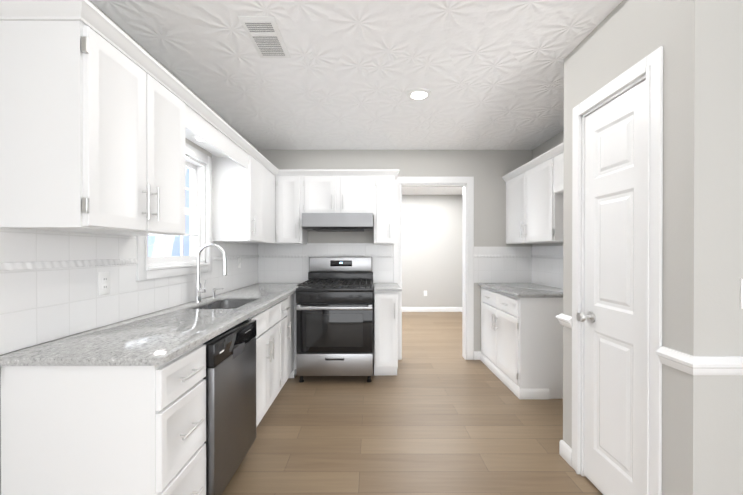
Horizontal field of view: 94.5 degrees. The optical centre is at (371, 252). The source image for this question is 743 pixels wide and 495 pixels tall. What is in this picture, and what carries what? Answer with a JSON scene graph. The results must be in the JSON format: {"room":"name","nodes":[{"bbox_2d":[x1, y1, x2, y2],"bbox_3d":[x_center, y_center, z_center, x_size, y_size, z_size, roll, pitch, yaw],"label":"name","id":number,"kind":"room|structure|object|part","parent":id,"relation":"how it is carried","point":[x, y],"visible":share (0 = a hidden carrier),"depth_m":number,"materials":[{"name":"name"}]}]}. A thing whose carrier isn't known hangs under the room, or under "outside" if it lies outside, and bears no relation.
{"room":"kitchen","nodes":[
{"label":"kitchen","id":0,"kind":"room"},
{"bbox_2d":[0,0,256,494],"bbox_3d":[-1.433,0.038,0.777,0.120,2.540,7.000,0,0,0],"label":"wall","id":1,"kind":"structure","parent":0,"point":[196,146],"depth_m":2.20,"materials":[{"name":"grey paint"}]},
{"bbox_2d":[0,21,191,235],"bbox_3d":[-1.208,-0.473,1.600,0.328,0.754,0.690,0,0,0],"label":"upper cabinet","id":2,"kind":"object","parent":1,"relation":"attached to","point":[96,129],"depth_m":1.27,"materials":[{"name":"white paint"}]},
{"bbox_2d":[0,0,67,20],"bbox_3d":[-1.223,-0.877,1.230,0.300,0.060,0.046,0,0,0],"label":"crown molding","id":3,"kind":"structure","parent":2,"relation":"attached to","point":[10,10],"depth_m":1.23,"materials":[{"name":"white paint"}]},
{"bbox_2d":[98,271,109,294],"bbox_3d":[-1.359,0.154,1.747,0.009,0.116,0.072,0,0,0],"label":"outlet","id":4,"kind":"object","parent":1,"relation":"attached to","point":[103,283],"visible":1,"depth_m":1.74,"materials":[{"name":"white plastic"}]},
{"bbox_2d":[0,227,259,354],"bbox_3d":[-1.367,0.129,2.692,0.018,0.478,2.930,0,0,0],"label":"backsplash","id":5,"kind":"structure","parent":1,"relation":"attached to","point":[48,285],"depth_m":1.60,"materials":[{"name":"white tile"}]},
{"bbox_2d":[136,142,211,280],"bbox_3d":[-1.420,-0.321,2.455,0.152,0.965,0.930,0,0,0],"label":"kitchen window","id":6,"kind":"structure","parent":1,"relation":"in","point":[167,266],"depth_m":2.73,"materials":[{"name":"white wood"}]},
{"bbox_2d":[238,258,240,267],"bbox_3d":[-1.358,0.096,3.537,0.016,0.116,0.072,0,0,0],"label":"light switch","id":7,"kind":"object","parent":1,"relation":"attached to","point":[239,262],"visible":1,"depth_m":3.54,"materials":[{"name":"white plastic"}]},
{"bbox_2d":[211,153,267,242],"bbox_3d":[-1.211,-0.479,3.155,0.328,0.754,0.400,0,0,0],"label":"upper cabinet","id":8,"kind":"object","parent":1,"relation":"attached to","point":[239,181],"depth_m":2.96,"materials":[{"name":"white paint"}]},
{"bbox_2d":[268,170,275,242],"bbox_3d":[-1.212,-0.481,3.589,0.328,0.754,0.468,0,0,0],"label":"upper cabinet","id":9,"kind":"object","parent":1,"relation":"attached to","point":[271,177],"depth_m":3.67,"materials":[{"name":"white paint"}]},
{"bbox_2d":[60,0,279,175],"bbox_3d":[-1.043,-0.882,2.515,0.046,0.060,2.616,0,0,0],"label":"crown molding","id":10,"kind":"structure","parent":9,"relation":"attached to","point":[94,18],"depth_m":1.60,"materials":[{"name":"white paint"}]},
{"bbox_2d":[280,169,399,175],"bbox_3d":[-0.354,-0.888,3.801,1.325,0.060,0.046,0,0,0],"label":"crown molding","id":11,"kind":"structure","parent":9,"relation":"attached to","point":[283,172],"depth_m":3.79,"materials":[{"name":"white paint"}]},
{"bbox_2d":[192,135,203,141],"bbox_3d":[-1.201,-0.815,2.453,0.140,0.010,0.140,0,0,0],"label":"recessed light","id":12,"kind":"object","parent":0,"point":[195,137],"visible":0.33,"depth_m":2.43,"materials":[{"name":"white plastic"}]},
{"bbox_2d":[91,0,622,194],"bbox_3d":[0.029,-1.269,2.424,6.600,0.060,10.300,0,0,0],"label":"ceiling","id":13,"kind":"structure","parent":0,"point":[351,74],"depth_m":2.28,"materials":[{"name":"white paint"}]},
{"bbox_2d":[238,16,290,57],"bbox_3d":[-0.605,-1.228,1.983,0.190,0.017,0.380,0,0,0],"label":"ceiling vent","id":14,"kind":"object","parent":13,"relation":"in","point":[265,36],"visible":1,"depth_m":1.95,"materials":[{"name":"white plastic"}]},
{"bbox_2d":[407,88,430,99],"bbox_3d":[0.372,-1.235,2.684,0.190,0.010,0.190,0,0,0],"label":"recessed light","id":15,"kind":"object","parent":13,"relation":"in","point":[418,94],"visible":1,"depth_m":2.67,"materials":[{"name":"white plastic"}]},
{"bbox_2d":[257,150,531,359],"bbox_3d":[0.343,0.024,4.220,3.445,2.540,0.120,0,0,0],"label":"wall","id":16,"kind":"structure","parent":0,"point":[487,170],"depth_m":4.16,"materials":[{"name":"grey paint"}]},
{"bbox_2d":[276,176,307,243],"bbox_3d":[-0.920,-0.483,3.979,0.293,0.754,0.347,0,0,0],"label":"upper cabinet","id":17,"kind":"object","parent":16,"relation":"attached to","point":[297,197],"depth_m":3.81,"materials":[{"name":"white paint"}]},
{"bbox_2d":[260,243,392,282],"bbox_3d":[-0.541,0.123,4.150,1.614,0.478,0.018,0,0,0],"label":"backsplash","id":18,"kind":"structure","parent":16,"relation":"attached to","point":[279,263],"depth_m":4.15,"materials":[{"name":"white tile"}]},
{"bbox_2d":[304,176,375,215],"bbox_3d":[-0.374,-0.643,3.980,0.799,0.434,0.347,0,0,0],"label":"upper cabinet","id":19,"kind":"object","parent":16,"relation":"attached to","point":[322,194],"depth_m":3.81,"materials":[{"name":"white paint"}]},
{"bbox_2d":[302,213,372,231],"bbox_3d":[-0.362,-0.337,3.892,0.758,0.173,0.500,0,0,0],"label":"range hood","id":20,"kind":"object","parent":19,"relation":"attached to","point":[340,222],"visible":1,"depth_m":3.64,"materials":[{"name":"silver metal"}]},
{"bbox_2d":[373,176,394,243],"bbox_3d":[0.144,-0.483,3.981,0.237,0.754,0.347,0,0,0],"label":"upper cabinet","id":21,"kind":"object","parent":16,"relation":"attached to","point":[384,220],"depth_m":3.81,"materials":[{"name":"white paint"}]},
{"bbox_2d":[393,177,473,359],"bbox_3d":[0.751,0.186,4.218,0.970,2.215,0.152,0,0,0],"label":"door frame","id":22,"kind":"structure","parent":16,"relation":"attached to","point":[466,184],"depth_m":4.15,"materials":[{"name":"white wood"}]},
{"bbox_2d":[474,351,480,359],"bbox_3d":[1.594,1.244,4.160,0.705,0.100,0.014,0,0,0],"label":"baseboard","id":23,"kind":"structure","parent":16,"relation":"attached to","point":[476,353],"depth_m":4.15,"materials":[{"name":"white wood"}]},
{"bbox_2d":[474,247,531,282],"bbox_3d":[1.580,0.143,4.153,0.684,0.438,0.018,0,0,0],"label":"backsplash","id":24,"kind":"structure","parent":16,"relation":"attached to","point":[491,264],"depth_m":4.15,"materials":[{"name":"white tile"}]},
{"bbox_2d":[221,312,602,494],"bbox_3d":[0.029,1.331,2.435,6.600,0.060,10.300,0,0,0],"label":"floor","id":25,"kind":"structure","parent":0,"point":[438,414],"depth_m":2.46,"materials":[{"name":"brown wood"}]},
{"bbox_2d":[1,338,211,494],"bbox_3d":[-1.067,0.854,1.440,0.584,0.902,0.358,0,0,0],"label":"base cabinet","id":26,"kind":"object","parent":25,"relation":"on","point":[103,430],"depth_m":1.26,"materials":[{"name":"white paint"}]},
{"bbox_2d":[203,320,255,494],"bbox_3d":[-1.040,0.867,1.921,0.604,0.872,0.596,0,0,0],"label":"dishwasher","id":27,"kind":"object","parent":25,"relation":"on","point":[230,377],"visible":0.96,"depth_m":1.79,"materials":[{"name":"silver metal"}]},
{"bbox_2d":[213,296,288,407],"bbox_3d":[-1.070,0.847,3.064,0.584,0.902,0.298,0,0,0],"label":"base cabinet","id":28,"kind":"object","parent":25,"relation":"on","point":[272,323],"depth_m":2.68,"materials":[{"name":"white paint"}]},
{"bbox_2d":[289,292,296,377],"bbox_3d":[-1.056,0.846,3.380,0.614,0.902,0.335,0,0,0],"label":"base cabinet","id":29,"kind":"object","parent":25,"relation":"on","point":[292,298],"depth_m":3.47,"materials":[{"name":"white paint"}]},
{"bbox_2d":[0,283,302,365],"bbox_3d":[-1.060,0.384,2.687,0.605,0.028,2.916,0,0,0],"label":"countertop","id":30,"kind":"structure","parent":29,"relation":"on","point":[160,337],"depth_m":1.55,"materials":[{"name":"grey stone"}]},
{"bbox_2d":[194,243,226,302],"bbox_3d":[-1.205,0.148,2.578,0.246,0.442,0.054,0,0,0],"label":"kitchen faucet","id":31,"kind":"object","parent":30,"relation":"on","point":[198,290],"visible":1,"depth_m":2.56,"materials":[{"name":"silver metal"}]},
{"bbox_2d":[211,288,222,297],"bbox_3d":[-1.279,0.330,2.848,0.095,0.077,0.040,0,0,0],"label":"soap dispenser","id":32,"kind":"object","parent":30,"relation":"on","point":[214,292],"visible":1,"depth_m":2.84,"materials":[{"name":"silver metal"}]},
{"bbox_2d":[197,300,254,308],"bbox_3d":[-1.081,0.503,2.577,0.398,0.206,0.653,0,0,0],"label":"undermount sink","id":33,"kind":"object","parent":30,"relation":"in","point":[228,304],"visible":0.06,"depth_m":2.88,"materials":[{"name":"silver metal"}]},
{"bbox_2d":[295,257,372,381],"bbox_3d":[-0.364,0.672,3.722,0.762,1.248,0.798,0,0,0],"label":"gas range","id":34,"kind":"object","parent":25,"relation":"on","point":[334,316],"visible":1,"depth_m":3.38,"materials":[{"name":"grey metal"}]},
{"bbox_2d":[374,291,397,374],"bbox_3d":[0.149,0.844,3.822,0.245,0.902,0.650,0,0,0],"label":"base cabinet","id":35,"kind":"object","parent":25,"relation":"on","point":[385,332],"visible":0.98,"depth_m":3.54,"materials":[{"name":"white paint"}]},
{"bbox_2d":[374,283,401,290],"bbox_3d":[0.169,0.379,3.829,0.285,0.028,0.636,0,0,0],"label":"countertop","id":36,"kind":"structure","parent":35,"relation":"on","point":[387,287],"depth_m":3.63,"materials":[{"name":"grey stone"}]},
{"bbox_2d":[480,286,562,398],"bbox_3d":[1.607,0.845,3.602,0.673,0.902,1.121,0,0,0],"label":"base cabinet","id":37,"kind":"object","parent":25,"relation":"on","point":[521,355],"visible":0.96,"depth_m":3.06,"materials":[{"name":"white paint"}]},
{"bbox_3d":[1.317,0.799,3.587,0.020,0.754,1.017,0,0,0],"label":"door","id":38,"kind":"part","parent":37,"relation":"part of","materials":[{"name":"white paint"}]},
{"bbox_2d":[478,283,562,297],"bbox_3d":[1.610,0.380,3.595,0.646,0.028,1.108,0,0,0],"label":"countertop","id":39,"kind":"structure","parent":37,"relation":"on","point":[525,290],"depth_m":3.44,"materials":[{"name":"grey stone"}]},
{"bbox_2d":[402,195,462,306],"bbox_3d":[-0.645,0.009,7.518,5.270,2.540,0.120,0,0,0],"label":"wall","id":40,"kind":"structure","parent":0,"point":[432,238],"depth_m":7.46,"materials":[{"name":"grey paint"}]},
{"bbox_2d":[402,307,461,311],"bbox_3d":[-0.585,1.230,7.456,5.150,0.100,0.014,0,0,0],"label":"baseboard","id":41,"kind":"structure","parent":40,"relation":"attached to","point":[404,309],"depth_m":7.45,"materials":[{"name":"white wood"}]},
{"bbox_2d":[532,130,563,288],"bbox_3d":[2.008,0.029,3.032,0.120,2.540,2.260,0,0,0],"label":"wall","id":42,"kind":"structure","parent":0,"point":[551,143],"depth_m":3.77,"materials":[{"name":"grey paint"}]},
{"bbox_2d":[506,159,562,243],"bbox_3d":[1.776,-0.481,3.603,0.337,0.754,1.108,0,0,0],"label":"upper cabinet","id":43,"kind":"object","parent":42,"relation":"attached to","point":[534,205],"depth_m":3.42,"materials":[{"name":"white paint"}]},
{"bbox_2d":[502,142,563,181],"bbox_3d":[1.604,-0.885,3.179,0.046,0.060,1.953,0,0,0],"label":"crown molding","id":44,"kind":"structure","parent":43,"relation":"attached to","point":[559,149],"depth_m":3.33,"materials":[{"name":"white paint"}]},
{"bbox_2d":[532,246,562,288],"bbox_3d":[1.937,0.145,3.608,0.018,0.438,1.110,0,0,0],"label":"backsplash","id":45,"kind":"structure","parent":42,"relation":"attached to","point":[547,261],"depth_m":3.75,"materials":[{"name":"white tile"}]},
{"bbox_2d":[550,152,563,195],"bbox_3d":[1.778,-0.687,2.625,0.337,0.334,0.846,0,0,0],"label":"upper cabinet","id":46,"kind":"object","parent":42,"relation":"attached to","point":[557,162],"depth_m":2.99,"materials":[{"name":"white paint"}]},
{"bbox_2d":[563,0,666,494],"bbox_3d":[1.280,0.034,1.816,0.100,2.540,0.770,0,0,0],"label":"wall","id":47,"kind":"structure","parent":0,"point":[634,29],"depth_m":1.79,"materials":[{"name":"grey paint"}]},
{"bbox_2d":[556,313,571,460],"bbox_3d":[1.388,0.846,2.206,0.382,0.912,0.062,0,0,0],"label":"molding","id":48,"kind":"structure","parent":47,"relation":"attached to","point":[565,451],"depth_m":2.15,"materials":[{"name":"white wood"}]},
{"bbox_2d":[584,80,645,494],"bbox_3d":[1.256,0.255,1.767,0.035,2.075,0.456,0,0,0],"label":"pantry door","id":49,"kind":"structure","parent":47,"relation":"in","point":[614,340],"depth_m":1.74,"materials":[{"name":"white wood"}]},
{"bbox_2d":[576,311,594,322],"bbox_3d":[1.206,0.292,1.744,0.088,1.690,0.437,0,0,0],"label":"door knob","id":50,"kind":"object","parent":49,"relation":"attached to","point":[583,317],"depth_m":1.92,"materials":[{"name":"silver metal"}]},
{"bbox_2d":[572,46,662,494],"bbox_3d":[1.271,0.215,1.767,0.122,2.177,0.634,0,0,0],"label":"door frame","id":51,"kind":"structure","parent":47,"relation":"attached to","point":[649,68],"depth_m":1.51,"materials":[{"name":"white wood"}]},
{"bbox_2d":[667,0,742,494],"bbox_3d":[2.281,0.036,1.373,2.100,2.540,0.120,0,0,0],"label":"wall","id":52,"kind":"structure","parent":0,"point":[700,42],"depth_m":1.31,"materials":[{"name":"grey paint"}]},
{"bbox_2d":[676,351,742,374],"bbox_3d":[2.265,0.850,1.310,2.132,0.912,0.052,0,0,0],"label":"chair rail","id":53,"kind":"object","parent":52,"relation":"attached to","point":[703,365],"depth_m":1.30,"materials":[{"name":"white wood"}]},
{"bbox_2d":[740,279,742,308],"bbox_3d":[1.443,0.156,1.304,0.072,0.116,0.016,0,0,0],"label":"light switch","id":54,"kind":"object","parent":52,"relation":"attached to","point":[741,293],"visible":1,"depth_m":1.31,"materials":[{"name":"white plastic"}]},
{"label":"outside","id":55,"kind":"structure","parent":0,"visible":0},
{"bbox_2d":[148,169,189,256],"bbox_3d":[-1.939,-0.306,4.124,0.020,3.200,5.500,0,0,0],"label":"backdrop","id":56,"kind":"structure","parent":55,"point":[151,245],"depth_m":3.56,"materials":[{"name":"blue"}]},
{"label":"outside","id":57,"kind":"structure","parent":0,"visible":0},
{"bbox_2d":[152,168,186,256],"bbox_3d":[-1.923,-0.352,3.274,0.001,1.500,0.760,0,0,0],"label":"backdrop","id":58,"kind":"structure","parent":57,"point":[158,242],"depth_m":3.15,"materials":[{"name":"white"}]}
]}

